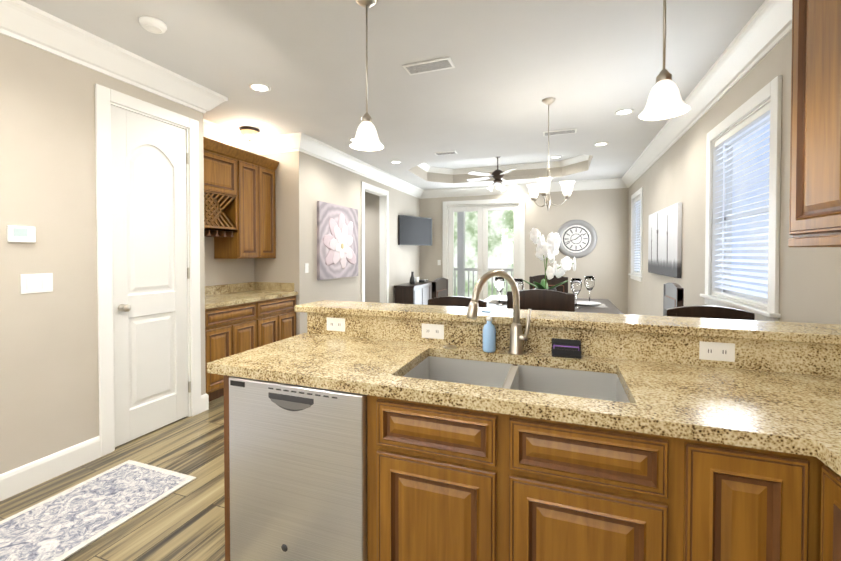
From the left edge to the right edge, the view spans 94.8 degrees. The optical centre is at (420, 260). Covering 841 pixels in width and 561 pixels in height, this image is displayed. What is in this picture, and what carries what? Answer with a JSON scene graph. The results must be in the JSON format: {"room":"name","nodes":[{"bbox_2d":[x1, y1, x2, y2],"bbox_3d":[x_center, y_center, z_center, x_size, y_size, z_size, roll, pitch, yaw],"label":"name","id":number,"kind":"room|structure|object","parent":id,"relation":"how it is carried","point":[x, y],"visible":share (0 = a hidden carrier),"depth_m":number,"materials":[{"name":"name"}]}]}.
{"room":"kitchen","nodes":[
{"label":"kitchen","id":0,"kind":"room"},
{"bbox_2d":[0,396,224,560],"bbox_3d":[-0.528,1.329,3.562,5.990,0.050,9.940,0,1,20],"label":"floor","id":1,"kind":"structure","parent":0,"point":[186,522],"depth_m":2.15,"materials":[{"name":"brown wood"}]},
{"bbox_2d":[0,460,195,560],"bbox_3d":[-2.146,1.337,1.020,0.590,0.010,3.020,0,1,20],"label":"rug","id":2,"kind":"object","parent":1,"relation":"on","point":[65,524],"visible":1,"depth_m":2.02,"materials":[{"name":"grey fabric"}]},
{"bbox_2d":[203,137,297,401],"bbox_3d":[-1.977,0.060,4.086,0.646,2.470,1.292,0,1,20],"label":"cabinets","id":3,"kind":"object","parent":1,"relation":"on","point":[239,207],"visible":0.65,"depth_m":4.13,"materials":[{"name":"wood"}]},
{"bbox_2d":[203,281,297,309],"bbox_3d":[-1.977,0.350,4.091,0.646,0.140,1.292,0,1,20],"label":"countertop","id":4,"kind":"structure","parent":3,"relation":"on","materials":[{"name":"stone"}]},
{"bbox_2d":[211,372,390,560],"bbox_3d":[-0.372,0.894,1.762,0.700,0.875,0.668,0,1,20],"label":"base cabinet","id":5,"kind":"object","parent":1,"relation":"on","point":[371,432],"depth_m":1.42,"materials":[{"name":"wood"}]},
{"bbox_2d":[228,373,375,560],"bbox_3d":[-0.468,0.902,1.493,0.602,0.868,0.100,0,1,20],"label":"dishwasher","id":6,"kind":"object","parent":5,"relation":"in","point":[299,453],"depth_m":1.43,"materials":[{"name":"silver metal"}]},
{"bbox_2d":[207,332,840,451],"bbox_3d":[0.425,0.441,1.450,2.526,0.040,0.640,0,1,20],"label":"countertop","id":7,"kind":"structure","parent":5,"relation":"on","point":[753,405],"depth_m":1.28,"materials":[{"name":"beige stone"}]},
{"bbox_2d":[443,345,455,348],"bbox_3d":[0.139,0.412,1.845,0.066,0.005,0.066,0,1,20],"label":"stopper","id":8,"kind":"object","parent":7,"relation":"on","point":[449,346],"visible":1,"depth_m":1.83,"materials":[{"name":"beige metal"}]},
{"bbox_2d":[481,310,495,352],"bbox_3d":[0.311,0.323,1.768,0.065,0.185,0.060,0,1,20],"label":"soap bottle","id":9,"kind":"object","parent":7,"relation":"on","point":[489,337],"visible":0.98,"depth_m":1.75,"materials":[{"name":"blue plastic"}]},
{"bbox_2d":[463,269,530,355],"bbox_3d":[0.342,0.229,1.653,0.244,0.379,0.273,0,1,20],"label":"faucet","id":10,"kind":"object","parent":7,"relation":"on","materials":[{"name":"silver metal"}]},
{"bbox_2d":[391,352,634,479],"bbox_3d":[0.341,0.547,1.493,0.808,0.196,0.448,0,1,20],"label":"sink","id":11,"kind":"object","parent":7,"relation":"in","point":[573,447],"depth_m":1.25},
{"bbox_2d":[551,338,580,358],"bbox_3d":[0.632,0.382,1.678,0.120,0.069,0.056,0,1,20],"label":"sponge caddy","id":12,"kind":"object","parent":7,"relation":"on","point":[567,348],"visible":1,"depth_m":1.67,"materials":[{"name":"black plastic"}]},
{"bbox_2d":[295,300,840,347],"bbox_3d":[0.550,0.277,1.868,2.576,0.035,0.285,0,1,20],"label":"countertop","id":13,"kind":"structure","parent":5,"relation":"on","point":[778,332],"depth_m":1.66,"materials":[{"name":"beige stone"}]},
{"bbox_2d":[394,281,431,304],"bbox_3d":[-0.071,0.849,7.696,0.400,0.780,1.360,0,1,20],"label":"console table","id":14,"kind":"object","parent":1,"relation":"on","point":[419,293],"visible":0.4,"depth_m":7.13,"materials":[{"name":"brown wood"}]},
{"bbox_2d":[409,272,427,283],"bbox_3d":[-0.047,0.337,7.753,0.160,0.240,0.760,0,1,20],"label":"figurine","id":15,"kind":"object","parent":14,"relation":"on","point":[413,280],"visible":1,"depth_m":7.45,"materials":[{"name":"grey"}]},
{"bbox_2d":[432,278,447,298],"bbox_3d":[0.380,0.738,3.778,0.435,1.125,0.430,0,1,20],"label":"chair","id":16,"kind":"object","parent":1,"relation":"on","point":[439,287],"visible":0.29,"depth_m":3.76,"materials":[{"name":"brown wood"}]},
{"bbox_2d":[428,296,486,307],"bbox_3d":[0.186,0.783,2.451,0.400,1.075,0.390,0,1,20],"label":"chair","id":17,"kind":"object","parent":1,"relation":"on","point":[461,301],"visible":0.08,"depth_m":2.60,"materials":[{"name":"brown wood"}]},
{"bbox_2d":[391,440,634,560],"bbox_3d":[0.341,1.006,1.500,0.820,0.660,0.460,0,1,20],"label":"base cabinet","id":18,"kind":"object","parent":1,"relation":"on","point":[447,504],"depth_m":1.20,"materials":[{"name":"wood"}]},
{"bbox_2d":[507,289,574,311],"bbox_3d":[0.860,0.755,2.759,0.438,1.128,0.446,0,1,20],"label":"chair","id":19,"kind":"object","parent":1,"relation":"on","point":[542,299],"visible":0.31,"depth_m":2.54,"materials":[{"name":"brown wood"}]},
{"bbox_2d":[529,275,567,292],"bbox_3d":[1.401,0.730,4.258,0.430,1.125,0.435,0,1,20],"label":"chair","id":20,"kind":"object","parent":1,"relation":"on","point":[554,281],"visible":0.21,"depth_m":4.40,"materials":[{"name":"brown wood"}]},
{"bbox_2d":[483,295,622,313],"bbox_3d":[1.130,0.849,3.509,1.160,0.910,1.160,0,1,20],"label":"dining table","id":21,"kind":"object","parent":1,"relation":"on","point":[612,308],"visible":0.06,"depth_m":3.32,"materials":[{"name":"brown wood"}]},
{"bbox_2d":[488,277,506,304],"label":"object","id":22,"kind":"object","parent":21,"relation":"on","point":[499,282],"depth_m":3.40,"materials":[{"name":"grey"}]},
{"bbox_2d":[514,279,523,290],"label":"wine glass","id":23,"kind":"object","parent":21,"relation":"on","point":[519,282],"depth_m":3.13,"materials":[{"name":"grey"}]},
{"bbox_2d":[523,228,575,290],"bbox_3d":[1.153,0.048,3.497,0.464,0.690,0.406,0,1,20],"label":"orchid","id":24,"kind":"object","parent":21,"relation":"on","point":[549,250],"visible":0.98,"depth_m":3.44,"materials":[{"name":"white plant"}]},
{"bbox_2d":[570,276,607,308],"label":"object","id":25,"kind":"object","parent":21,"relation":"on","point":[575,284],"depth_m":3.29,"materials":[{"name":"grey"}]},
{"bbox_2d":[663,283,683,315],"bbox_3d":[1.881,0.746,3.237,0.435,1.125,0.438,0,1,20],"label":"chair","id":26,"kind":"object","parent":1,"relation":"on","point":[673,295],"visible":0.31,"depth_m":3.11,"materials":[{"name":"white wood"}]},
{"bbox_2d":[665,305,754,319],"bbox_3d":[1.522,0.791,1.969,0.400,1.075,0.390,0,1,20],"label":"bar stool","id":27,"kind":"object","parent":1,"relation":"on","point":[706,311],"visible":0.19,"depth_m":2.11,"materials":[{"name":"brown wood"}]},
{"bbox_2d":[635,428,814,560],"bbox_3d":[0.892,0.901,1.308,0.345,0.875,0.664,0,1,20],"label":"base cabinet","id":28,"kind":"object","parent":1,"relation":"on","point":[698,498],"depth_m":1.00,"materials":[{"name":"wood"}]},
{"bbox_2d":[811,452,840,560],"bbox_3d":[1.191,0.910,0.727,0.590,0.875,0.315,0,1,20],"label":"base cabinet","id":29,"kind":"object","parent":1,"relation":"on","point":[826,498],"depth_m":0.90,"materials":[{"name":"wood"}]},
{"bbox_2d":[815,440,840,471],"bbox_3d":[0.736,0.472,-0.531,0.596,0.040,2.876,0,1,20],"label":"countertop","id":30,"kind":"structure","parent":29,"relation":"on","point":[829,449],"depth_m":0.89,"materials":[{"name":"beige stone"}]},
{"bbox_2d":[0,33,419,473],"bbox_3d":[-2.033,-0.075,4.083,0.790,2.740,9.940,0,1,20],"label":"wall","id":31,"kind":"structure","parent":0,"point":[49,389],"depth_m":2.42,"materials":[{"name":"paint"}]},
{"bbox_2d":[7,225,35,242],"bbox_3d":[-2.276,-0.148,2.208,0.024,0.095,0.120,0,1,20],"label":"thermostat","id":32,"kind":"object","parent":31,"relation":"attached to","point":[22,234],"visible":1,"depth_m":2.20,"materials":[{"name":"white plastic"}]},
{"bbox_2d":[20,273,52,293],"bbox_3d":[-2.259,0.136,2.281,0.009,0.115,0.150,0,1,20],"label":"switch plate","id":33,"kind":"object","parent":31,"relation":"attached to","point":[37,283],"visible":1,"depth_m":2.28,"materials":[{"name":"white plastic"}]},
{"bbox_2d":[0,436,100,500],"bbox_3d":[-2.719,1.272,1.013,0.016,0.142,3.360,0,1,20],"label":"baseboard","id":34,"kind":"structure","parent":31,"relation":"attached to","point":[15,481],"depth_m":2.33,"materials":[{"name":"white wood"}]},
{"bbox_2d":[95,84,200,456],"bbox_3d":[-2.073,0.070,2.957,0.140,2.485,0.770,0,1,20],"label":"door frame","id":35,"kind":"structure","parent":31,"relation":"attached to","point":[105,97],"depth_m":2.65,"materials":[{"name":"white wood"}]},
{"bbox_2d":[111,105,190,446],"bbox_3d":[-2.018,0.115,2.945,0.101,2.376,0.585,0,1,20],"label":"pantry door","id":36,"kind":"structure","parent":31,"relation":"in","point":[151,270],"depth_m":2.92,"materials":[{"name":"white wood"}]},
{"bbox_2d":[201,394,208,411],"bbox_3d":[-2.169,1.234,3.481,0.656,0.142,0.036,0,1,20],"label":"baseboard","id":37,"kind":"structure","parent":31,"relation":"attached to","point":[204,398],"depth_m":3.35,"materials":[{"name":"white wood"}]},
{"bbox_2d":[305,263,308,272],"bbox_3d":[-1.385,0.098,4.708,0.006,0.115,0.070,0,1,20],"label":"light switch","id":38,"kind":"object","parent":31,"relation":"attached to","point":[306,267],"visible":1,"depth_m":4.71,"materials":[{"name":"white plastic"}]},
{"bbox_2d":[317,201,357,279],"bbox_3d":[-1.119,-0.255,5.367,0.050,1.000,1.000,0,1,20],"label":"framed picture","id":39,"kind":"object","parent":31,"relation":"attached to","point":[337,241],"visible":1,"depth_m":5.26,"materials":[{"name":"pink fabric"}]},
{"bbox_2d":[361,181,388,302],"bbox_3d":[-0.799,0.015,6.489,0.140,2.485,0.990,0,1,20],"label":"door frame","id":40,"kind":"structure","parent":31,"relation":"attached to","point":[383,194],"depth_m":6.85,"materials":[{"name":"white wood"}]},
{"bbox_2d":[0,0,791,198],"bbox_3d":[-0.057,-1.481,3.349,4.750,0.425,9.700,0,1,20],"label":"crown molding","id":41,"kind":"structure","parent":31,"relation":"attached to","point":[765,30],"depth_m":2.98,"materials":[{"name":"white paint"}]},
{"bbox_2d":[398,215,431,245],"bbox_3d":[-0.091,-0.582,7.734,0.377,0.570,0.951,0,1,20],"label":"television","id":42,"kind":"object","parent":31,"relation":"attached to","point":[413,230],"visible":1,"depth_m":7.67,"materials":[{"name":"black plastic"}]},
{"bbox_2d":[365,192,379,302],"bbox_3d":[-1.198,-0.128,7.502,1.300,2.740,0.120,0,1,20],"label":"wall","id":43,"kind":"structure","parent":0,"point":[372,273],"depth_m":7.32,"materials":[{"name":"paint"}]},
{"bbox_2d":[21,0,764,189],"bbox_3d":[-0.528,-1.591,3.517,5.990,0.310,9.940,0,1,20],"label":"ceiling","id":44,"kind":"structure","parent":0,"point":[591,67],"depth_m":2.85,"materials":[{"name":"paint"}]},
{"bbox_2d":[139,16,166,33],"bbox_3d":[-1.596,-1.397,2.310,0.140,0.039,0.140,0,1,20],"label":"smoke detector","id":45,"kind":"object","parent":44,"relation":"attached to","point":[152,24],"visible":0.98,"depth_m":2.28,"materials":[{"name":"white plastic"}]},
{"bbox_2d":[240,126,259,140],"bbox_3d":[-1.887,-1.379,4.276,0.210,0.135,0.210,0,1,20],"label":"flush-mount ceiling light","id":46,"kind":"object","parent":44,"relation":"attached to","point":[249,133],"visible":0.98,"depth_m":4.21,"materials":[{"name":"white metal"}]},
{"bbox_2d":[249,83,270,91],"bbox_3d":[-1.328,-1.426,3.202,0.170,0.008,0.170,0,1,20],"label":"recessed light","id":47,"kind":"object","parent":44,"relation":"in","point":[259,87],"visible":1,"depth_m":3.20,"materials":[{"name":"white plastic"}]},
{"bbox_2d":[350,0,383,150],"bbox_3d":[-0.292,-1.016,2.101,0.184,0.794,0.184,0,1,20],"label":"pendant light","id":48,"kind":"object","parent":44,"relation":"hanging from","point":[366,138],"visible":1,"depth_m":2.09,"materials":[{"name":"white glass"}]},
{"bbox_2d":[402,57,454,74],"bbox_3d":[0.062,-1.420,2.839,0.360,0.010,0.160,0,1,20],"label":"ceiling vent","id":49,"kind":"object","parent":44,"relation":"in","point":[429,66],"visible":1,"depth_m":2.83,"materials":[{"name":"white plastic"}]},
{"bbox_2d":[434,151,457,155],"bbox_3d":[0.346,-1.458,5.277,0.300,0.010,0.140,0,1,20],"label":"ceiling vent","id":50,"kind":"object","parent":44,"relation":"in","point":[445,153],"visible":0.98,"depth_m":5.27,"materials":[{"name":"white plastic"}]},
{"bbox_2d":[467,156,534,191],"bbox_3d":[1.295,-1.440,6.406,1.157,0.601,1.125,0,1,20],"label":"ceiling fan","id":51,"kind":"object","parent":44,"relation":"hanging from","point":[497,175],"visible":0.96,"depth_m":6.31,"materials":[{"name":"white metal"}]},
{"bbox_2d":[526,97,575,210],"bbox_3d":[1.153,-0.937,3.442,0.430,0.994,0.417,0,1,20],"label":"chandelier","id":52,"kind":"object","parent":44,"relation":"hanging from","point":[543,185],"visible":1,"depth_m":3.46,"materials":[{"name":"white glass"}]},
{"bbox_2d":[543,128,576,135],"bbox_3d":[1.573,-1.444,4.377,0.360,0.010,0.160,0,1,20],"label":"ceiling vent","id":53,"kind":"object","parent":44,"relation":"in","point":[562,132],"visible":0.98,"depth_m":4.36,"materials":[{"name":"white plastic"}]},
{"bbox_2d":[594,142,608,145],"bbox_3d":[2.265,-1.452,4.850,0.170,0.008,0.170,0,1,20],"label":"recessed light","id":54,"kind":"object","parent":44,"relation":"in","point":[601,144],"visible":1,"depth_m":4.85,"materials":[{"name":"white plastic"}]},
{"bbox_2d":[614,109,633,114],"bbox_3d":[1.976,-1.435,3.754,0.170,0.008,0.170,0,1,20],"label":"recessed light","id":55,"kind":"object","parent":44,"relation":"in","point":[624,111],"visible":1,"depth_m":3.74,"materials":[{"name":"white plastic"}]},
{"bbox_2d":[639,0,689,119],"bbox_3d":[1.025,-1.014,1.626,0.184,0.784,0.184,0,1,20],"label":"pendant light","id":56,"kind":"object","parent":44,"relation":"hanging from","point":[664,101],"visible":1,"depth_m":1.62,"materials":[{"name":"white glass"}]},
{"bbox_2d":[420,188,628,313],"bbox_3d":[1.924,-0.134,7.875,4.080,2.740,0.120,0,1,20],"label":"wall","id":57,"kind":"structure","parent":0,"point":[604,214],"depth_m":7.39,"materials":[{"name":"paint"}]},
{"bbox_2d":[447,202,519,299],"bbox_3d":[1.299,0.033,8.092,1.538,2.399,0.139,0,1,20],"label":"doors","id":58,"kind":"structure","parent":57,"relation":"in","point":[483,248],"depth_m":8.08,"materials":[{"name":"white glass"}]},
{"bbox_2d":[443,198,524,289],"bbox_3d":[1.279,-0.009,8.035,1.710,2.485,0.020,0,1,20],"label":"door frame","id":59,"kind":"structure","parent":57,"relation":"attached to","point":[522,200],"depth_m":7.87,"materials":[{"name":"white wood"}]},
{"bbox_2d":[557,220,596,257],"bbox_3d":[2.977,-0.407,7.403,0.740,0.740,0.040,0,1,20],"label":"clock","id":60,"kind":"object","parent":57,"relation":"attached to","point":[578,238],"visible":0.96,"depth_m":7.39,"materials":[{"name":"silver metal"}]},
{"bbox_2d":[627,30,840,323],"bbox_3d":[2.233,-0.051,2.545,0.120,2.740,9.940,0,1,20],"label":"wall","id":61,"kind":"structure","parent":0,"point":[809,278],"depth_m":3.23,"materials":[{"name":"paint"}]},
{"bbox_2d":[307,312,840,375],"bbox_3d":[0.548,0.356,1.761,2.506,0.120,0.030,0,1,20],"label":"backsplash","id":62,"kind":"structure","parent":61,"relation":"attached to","point":[817,359],"depth_m":1.62,"materials":[{"name":"beige stone"}]},
{"bbox_2d":[628,187,642,281],"bbox_3d":[3.558,-0.394,6.287,0.170,1.440,0.960,0,1,20],"label":"window frame","id":63,"kind":"structure","parent":61,"relation":"attached to","point":[634,220],"depth_m":6.62,"materials":[{"name":"white wood"}]},
{"bbox_2d":[638,202,639,272],"bbox_3d":[3.616,-0.394,6.267,0.040,1.246,0.726,0,1,20],"label":"window","id":64,"kind":"structure","parent":61,"relation":"in","point":[639,233],"depth_m":6.57,"materials":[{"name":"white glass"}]},
{"bbox_2d":[634,197,639,273],"bbox_3d":[3.561,-0.395,6.286,0.060,1.243,0.720,0,1,20],"label":"window blind","id":65,"kind":"object","parent":64,"relation":"attached to","point":[637,200],"visible":0.5,"depth_m":6.43,"materials":[{"name":"white plastic"}]},
{"bbox_2d":[648,202,681,277],"bbox_3d":[2.902,-0.213,4.640,0.038,0.780,1.400,0,1,20],"label":"framed picture","id":66,"kind":"object","parent":61,"relation":"attached to","point":[664,240],"visible":1,"depth_m":4.40,"materials":[{"name":"grey"}]},
{"bbox_2d":[700,75,781,320],"bbox_3d":[2.273,-0.338,2.723,0.170,1.440,1.180,0,1,20],"label":"window frame","id":67,"kind":"structure","parent":61,"relation":"attached to","point":[771,93],"depth_m":2.51,"materials":[{"name":"white wood"}]},
{"bbox_2d":[723,117,769,301],"bbox_3d":[2.330,-0.338,2.702,0.040,1.246,0.946,0,1,20],"label":"window","id":68,"kind":"structure","parent":61,"relation":"in","point":[729,195],"depth_m":2.97,"materials":[{"name":"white glass"}]},
{"bbox_2d":[714,103,769,306],"bbox_3d":[2.275,-0.339,2.722,0.060,1.243,0.940,0,1,20],"label":"window blind","id":69,"kind":"object","parent":68,"relation":"attached to","point":[753,121],"visible":0.69,"depth_m":2.71,"materials":[{"name":"white plastic"}]},
{"bbox_2d":[788,0,840,243],"bbox_3d":[1.515,-0.671,1.248,0.350,1.180,0.408,0,1,20],"label":"upper cabinet","id":70,"kind":"object","parent":61,"relation":"attached to","point":[815,134],"depth_m":1.34,"materials":[{"name":"wood"}]},
{"label":"outside","id":71,"kind":"structure","parent":0,"visible":0},
{"bbox_2d":[454,212,512,297],"bbox_3d":[1.754,-0.257,9.333,4.550,3.060,2.510,0,1,20],"label":"porch","id":72,"kind":"object","parent":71,"point":[462,258],"depth_m":10.71,"materials":[{"name":"grey"}]},
{"bbox_2d":[454,210,513,296],"bbox_3d":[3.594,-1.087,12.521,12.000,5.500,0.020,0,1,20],"label":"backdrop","id":73,"kind":"structure","parent":71,"point":[506,239],"depth_m":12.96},
{"bbox_2d":[731,124,769,293],"bbox_3d":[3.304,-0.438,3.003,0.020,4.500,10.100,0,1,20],"label":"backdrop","id":74,"kind":"structure","parent":71,"point":[754,186],"depth_m":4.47,"materials":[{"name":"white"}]}
]}

